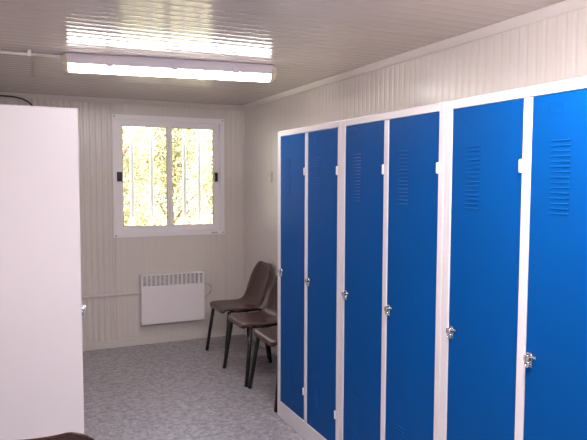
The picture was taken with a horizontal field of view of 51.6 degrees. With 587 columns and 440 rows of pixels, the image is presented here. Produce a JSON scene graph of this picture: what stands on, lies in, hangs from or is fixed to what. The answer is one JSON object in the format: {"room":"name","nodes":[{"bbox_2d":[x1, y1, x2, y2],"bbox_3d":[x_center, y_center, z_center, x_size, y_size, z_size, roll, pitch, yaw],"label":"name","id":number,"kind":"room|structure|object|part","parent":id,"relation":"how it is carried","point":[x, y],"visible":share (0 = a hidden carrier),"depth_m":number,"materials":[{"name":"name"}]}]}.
{"room":"changing room","nodes":[
{"label":"changing room","id":0,"kind":"room"},
{"bbox_2d":[0,97,241,342],"bbox_3d":[-1.534,0.040,5.400,2.390,2.200,0.050,-2,4,-25],"label":"wall","id":1,"kind":"structure","parent":0,"point":[134,256],"depth_m":5.44,"materials":[{"name":"paint"}]},
{"bbox_2d":[82,292,139,297],"bbox_3d":[-1.966,0.674,5.207,1.312,0.020,0.018,-2,4,-25],"label":"cable trunking","id":2,"kind":"object","parent":1,"relation":"attached to","point":[130,293],"visible":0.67,"depth_m":5.36,"materials":[{"name":"paint"}]},
{"bbox_2d":[113,238,115,339],"bbox_3d":[-1.591,0.614,5.384,0.012,0.915,0.005,-2,4,-25],"label":"trim","id":3,"kind":"structure","parent":1,"relation":"attached to","point":[113,238],"depth_m":5.38,"materials":[{"name":"paint"}]},
{"bbox_2d":[0,92,243,109],"bbox_3d":[-1.512,-1.036,5.289,2.290,0.038,0.037,-2,4,-25],"label":"trim","id":4,"kind":"structure","parent":1,"relation":"attached to","point":[22,95],"depth_m":5.28,"materials":[{"name":"paint"}]},
{"bbox_2d":[82,327,243,350],"bbox_3d":[-1.526,1.104,5.446,2.290,0.070,0.008,-2,4,-25],"label":"baseboard","id":5,"kind":"structure","parent":1,"relation":"attached to","point":[237,330],"depth_m":5.56,"materials":[{"name":"paint"}]},
{"bbox_2d":[112,114,224,237],"bbox_3d":[-1.150,-0.393,5.597,1.020,1.240,0.215,-2,4,-25],"label":"window","id":6,"kind":"structure","parent":1,"relation":"in","point":[118,120],"depth_m":5.55,"materials":[{"name":"white plastic"}]},
{"bbox_3d":[-1.331,-0.389,5.443,0.484,0.990,0.024,-2,4,-25],"label":"sash","id":7,"kind":"part","parent":6,"relation":"part of","materials":[{"name":"white plastic"}]},
{"bbox_3d":[-0.929,-0.402,5.654,0.486,0.990,0.024,-2,4,-25],"label":"sash","id":8,"kind":"part","parent":6,"relation":"part of","materials":[{"name":"white plastic"}]},
{"bbox_2d":[140,271,210,324],"bbox_3d":[-1.067,0.707,5.578,0.669,0.448,0.085,-2,4,-25],"label":"heater","id":9,"kind":"object","parent":1,"relation":"attached to","point":[175,296],"visible":1,"depth_m":5.52,"materials":[{"name":"white paint"}]},
{"bbox_2d":[142,273,202,286],"bbox_3d":[-1.093,0.542,5.517,0.556,0.088,0.009,-2,4,-25],"label":"grille","id":10,"kind":"object","parent":9,"relation":"attached to","point":[166,279],"depth_m":5.52,"materials":[{"name":"white metal"}]},
{"bbox_2d":[224,234,225,328],"bbox_3d":[-0.658,0.589,5.809,0.012,0.915,0.005,-2,4,-25],"label":"trim","id":11,"kind":"structure","parent":1,"relation":"attached to","point":[224,234],"depth_m":5.81,"materials":[{"name":"paint"}]},
{"bbox_2d":[241,110,244,312],"bbox_3d":[-0.487,-0.002,5.838,0.023,2.092,0.023,-2,4,-25],"label":"trim","id":12,"kind":"structure","parent":1,"relation":"attached to","point":[242,111],"depth_m":5.82,"materials":[{"name":"paint"}]},
{"bbox_2d":[83,334,304,439],"bbox_3d":[-0.267,1.386,2.705,2.390,0.120,6.160,-2,4,-25],"label":"floor","id":13,"kind":"structure","parent":0,"point":[175,390],"depth_m":4.25,"materials":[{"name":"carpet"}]},
{"bbox_2d":[0,104,85,439],"bbox_3d":[-1.291,0.410,2.866,0.522,1.800,0.807,-2,4,-25],"label":"tall cabinet","id":14,"kind":"object","parent":13,"relation":"on","point":[42,310],"visible":0.98,"depth_m":2.52,"materials":[{"name":"white metal"}]},
{"bbox_2d":[0,95,32,105],"bbox_3d":[-2.323,-0.772,4.911,0.449,0.479,0.038,-2,4,-29],"label":"loose cable","id":15,"kind":"object","parent":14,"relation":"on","point":[0,95],"visible":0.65,"depth_m":4.92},
{"bbox_2d":[24,432,93,439],"bbox_3d":[-0.799,0.980,1.935,0.517,0.786,0.479,-1,4,-17],"label":"plastic chair","id":16,"kind":"object","parent":13,"relation":"on","point":[69,435],"visible":1,"depth_m":1.72,"materials":[{"name":"brown plastic"}]},
{"bbox_2d":[205,261,271,358],"bbox_3d":[-0.453,0.764,5.191,0.479,0.786,0.517,-2,4,-26],"label":"plastic chair","id":17,"kind":"object","parent":13,"relation":"on","point":[253,298],"visible":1,"depth_m":5.20,"materials":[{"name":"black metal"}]},
{"bbox_3d":[-0.727,0.935,5.316,0.100,0.427,0.028,1,4,16],"label":"leg","id":18,"kind":"part","parent":17,"relation":"part of","materials":[{"name":"black metal"}]},
{"bbox_3d":[-0.538,0.962,4.920,0.028,0.427,0.100,2,4,23],"label":"leg","id":19,"kind":"part","parent":17,"relation":"part of","materials":[{"name":"black metal"}]},
{"bbox_3d":[-0.476,0.741,5.179,0.278,0.022,0.389,-2,4,-26],"label":"seat frame","id":20,"kind":"part","parent":17,"relation":"part of","materials":[{"name":"black metal"}]},
{"bbox_3d":[-0.242,0.955,5.085,0.102,0.420,0.024,1,4,17],"label":"leg","id":21,"kind":"part","parent":17,"relation":"part of","materials":[{"name":"black metal"}]},
{"bbox_2d":[223,274,277,386],"bbox_3d":[-0.242,0.798,4.688,0.479,0.786,0.517,-2,4,-26],"label":"plastic chair","id":22,"kind":"object","parent":13,"relation":"on","point":[268,316],"visible":0.65,"depth_m":4.71,"materials":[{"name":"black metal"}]},
{"bbox_3d":[-0.516,0.969,4.812,0.100,0.427,0.028,1,4,16],"label":"leg","id":23,"kind":"part","parent":22,"relation":"part of","materials":[{"name":"black metal"}]},
{"bbox_3d":[-0.327,0.996,4.416,0.028,0.427,0.100,2,4,23],"label":"leg","id":24,"kind":"part","parent":22,"relation":"part of","materials":[{"name":"black metal"}]},
{"bbox_3d":[-0.265,0.775,4.675,0.278,0.022,0.389,-2,4,-26],"label":"seat frame","id":25,"kind":"part","parent":22,"relation":"part of","materials":[{"name":"black metal"}]},
{"bbox_3d":[-0.202,0.965,4.939,0.024,0.420,0.102,2,4,22],"label":"leg","id":26,"kind":"part","parent":22,"relation":"part of","materials":[{"name":"black metal"}]},
{"bbox_2d":[248,327,277,411],"bbox_3d":[-0.007,0.830,4.213,0.479,0.786,0.517,-2,4,-25],"label":"plastic chair","id":27,"kind":"object","parent":13,"relation":"on","point":[269,335],"visible":0.28,"depth_m":4.22,"materials":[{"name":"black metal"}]},
{"bbox_3d":[-0.280,1.001,4.343,0.100,0.427,0.028,1,4,17],"label":"leg","id":28,"kind":"part","parent":27,"relation":"part of","materials":[{"name":"black metal"}]},
{"bbox_3d":[-0.097,1.028,3.944,0.028,0.427,0.100,2,4,24],"label":"leg","id":29,"kind":"part","parent":27,"relation":"part of","materials":[{"name":"black metal"}]},
{"bbox_2d":[277,120,341,439],"bbox_3d":[0.283,0.369,3.553,0.522,1.800,0.807,-2,4,-25],"label":"tall cabinet","id":30,"kind":"object","parent":13,"relation":"on","point":[309,157],"visible":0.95,"depth_m":3.40,"materials":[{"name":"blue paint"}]},
{"bbox_3d":[-0.002,0.327,3.626,0.021,1.656,0.344,-2,4,-25],"label":"door","id":31,"kind":"part","parent":30,"relation":"part of","materials":[{"name":"blue paint"}]},
{"bbox_3d":[0.157,0.351,3.277,0.021,1.656,0.343,-2,4,-25],"label":"door","id":32,"kind":"part","parent":30,"relation":"part of","materials":[{"name":"blue paint"}]},
{"bbox_2d":[339,102,445,439],"bbox_3d":[0.620,0.419,2.819,0.522,1.800,0.807,-2,4,-25],"label":"tall cabinet","id":33,"kind":"object","parent":13,"relation":"on","point":[392,163],"visible":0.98,"depth_m":2.65,"materials":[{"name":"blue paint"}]},
{"bbox_3d":[0.334,0.377,2.892,0.021,1.656,0.344,-2,4,-25],"label":"door","id":34,"kind":"part","parent":33,"relation":"part of","materials":[{"name":"blue paint"}]},
{"bbox_3d":[0.493,0.401,2.544,0.021,1.656,0.343,-2,4,-25],"label":"door","id":35,"kind":"part","parent":33,"relation":"part of","materials":[{"name":"blue paint"}]},
{"bbox_2d":[439,76,586,439],"bbox_3d":[0.956,0.469,2.086,0.522,1.800,0.807,-2,4,-25],"label":"tall cabinet","id":36,"kind":"object","parent":13,"relation":"on","point":[513,366],"visible":1,"depth_m":1.99,"materials":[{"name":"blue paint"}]},
{"bbox_3d":[0.670,0.427,2.158,0.021,1.656,0.344,-2,4,-25],"label":"door","id":37,"kind":"part","parent":36,"relation":"part of","materials":[{"name":"blue paint"}]},
{"bbox_3d":[0.829,0.451,1.810,0.021,1.656,0.343,-2,4,-25],"label":"door","id":38,"kind":"part","parent":36,"relation":"part of","materials":[{"name":"blue paint"}]},
{"bbox_2d":[0,0,564,105],"bbox_3d":[-0.260,-0.909,2.552,2.390,0.080,6.160,-2,4,-25],"label":"ceiling","id":39,"kind":"structure","parent":0,"point":[306,41],"depth_m":2.96,"materials":[{"name":"paint"}]},
{"bbox_2d":[0,50,60,57],"bbox_3d":[-1.536,-0.903,3.246,0.545,0.032,0.018,-2,4,-25],"label":"cable conduit","id":40,"kind":"object","parent":39,"relation":"attached to","point":[29,53],"visible":1,"depth_m":3.29,"materials":[{"name":"plastic"}]},
{"bbox_2d":[61,53,276,82],"bbox_3d":[-0.706,-0.889,3.567,1.232,0.097,0.128,-1,4,-17],"label":"ceiling light","id":41,"kind":"object","parent":39,"relation":"attached to","point":[70,62],"visible":1,"depth_m":3.51,"materials":[{"name":"plastic"}]},
{"bbox_2d":[68,63,270,81],"bbox_3d":[-0.706,-0.862,3.569,1.156,0.036,0.100,-1,4,-17],"label":"diffuser","id":42,"kind":"object","parent":41,"relation":"attached to","point":[138,69],"depth_m":3.53,"materials":[{"name":"white plastic"}]},
{"bbox_2d":[244,7,586,347],"bbox_3d":[0.800,0.200,3.113,0.050,2.200,6.060,-2,4,-25],"label":"wall","id":43,"kind":"structure","parent":0,"point":[553,49],"depth_m":3.42,"materials":[{"name":"paint"}]},
{"bbox_2d":[244,328,276,355],"bbox_3d":[0.774,1.263,3.170,0.008,0.070,6.054,-2,4,-25],"label":"baseboard","id":44,"kind":"structure","parent":43,"relation":"attached to","point":[273,349],"depth_m":5.46,"materials":[{"name":"paint"}]},
{"bbox_2d":[268,172,271,181],"bbox_3d":[-0.205,-0.369,5.204,0.016,0.090,0.072,-2,4,-25],"label":"switch plate","id":45,"kind":"object","parent":43,"relation":"attached to","point":[269,173],"visible":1,"depth_m":5.18,"materials":[{"name":"paint"}]},
{"bbox_2d":[241,0,586,109],"bbox_3d":[0.772,-0.877,3.006,0.037,0.038,6.022,-2,4,-25],"label":"trim","id":46,"kind":"structure","parent":43,"relation":"attached to","point":[565,6],"depth_m":3.02,"materials":[{"name":"paint"}]},
{"label":"outside","id":47,"kind":"structure","parent":0,"visible":0},
{"bbox_2d":[138,219,212,225],"bbox_3d":[-5.091,0.773,16.025,36.000,0.100,22.000,-2,4,-25],"label":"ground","id":48,"kind":"structure","parent":47,"point":[203,222],"depth_m":26.15,"materials":[{"name":"white"}]},
{"bbox_2d":[122,126,178,225],"bbox_3d":[-2.979,-0.879,9.526,2.377,4.186,2.663,1,4,6],"label":"leafy tree","id":49,"kind":"object","parent":48,"relation":"on","point":[126,189],"visible":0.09,"depth_m":9.58,"materials":[{"name":"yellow plant"}]},
{"bbox_2d":[123,127,212,225],"bbox_3d":[-2.731,-1.355,13.266,2.679,4.638,3.014,2,4,31],"label":"leafy tree","id":50,"kind":"object","parent":48,"relation":"on","point":[177,147],"visible":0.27,"depth_m":12.86,"materials":[{"name":"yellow plant"}]},
{"bbox_2d":[176,129,212,223],"bbox_3d":[-0.903,-0.769,10.706,2.555,3.843,2.357,2,4,22],"label":"leafy tree","id":51,"kind":"object","parent":48,"relation":"on","point":[208,144],"visible":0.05,"depth_m":10.52,"materials":[{"name":"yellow plant"}]}
]}

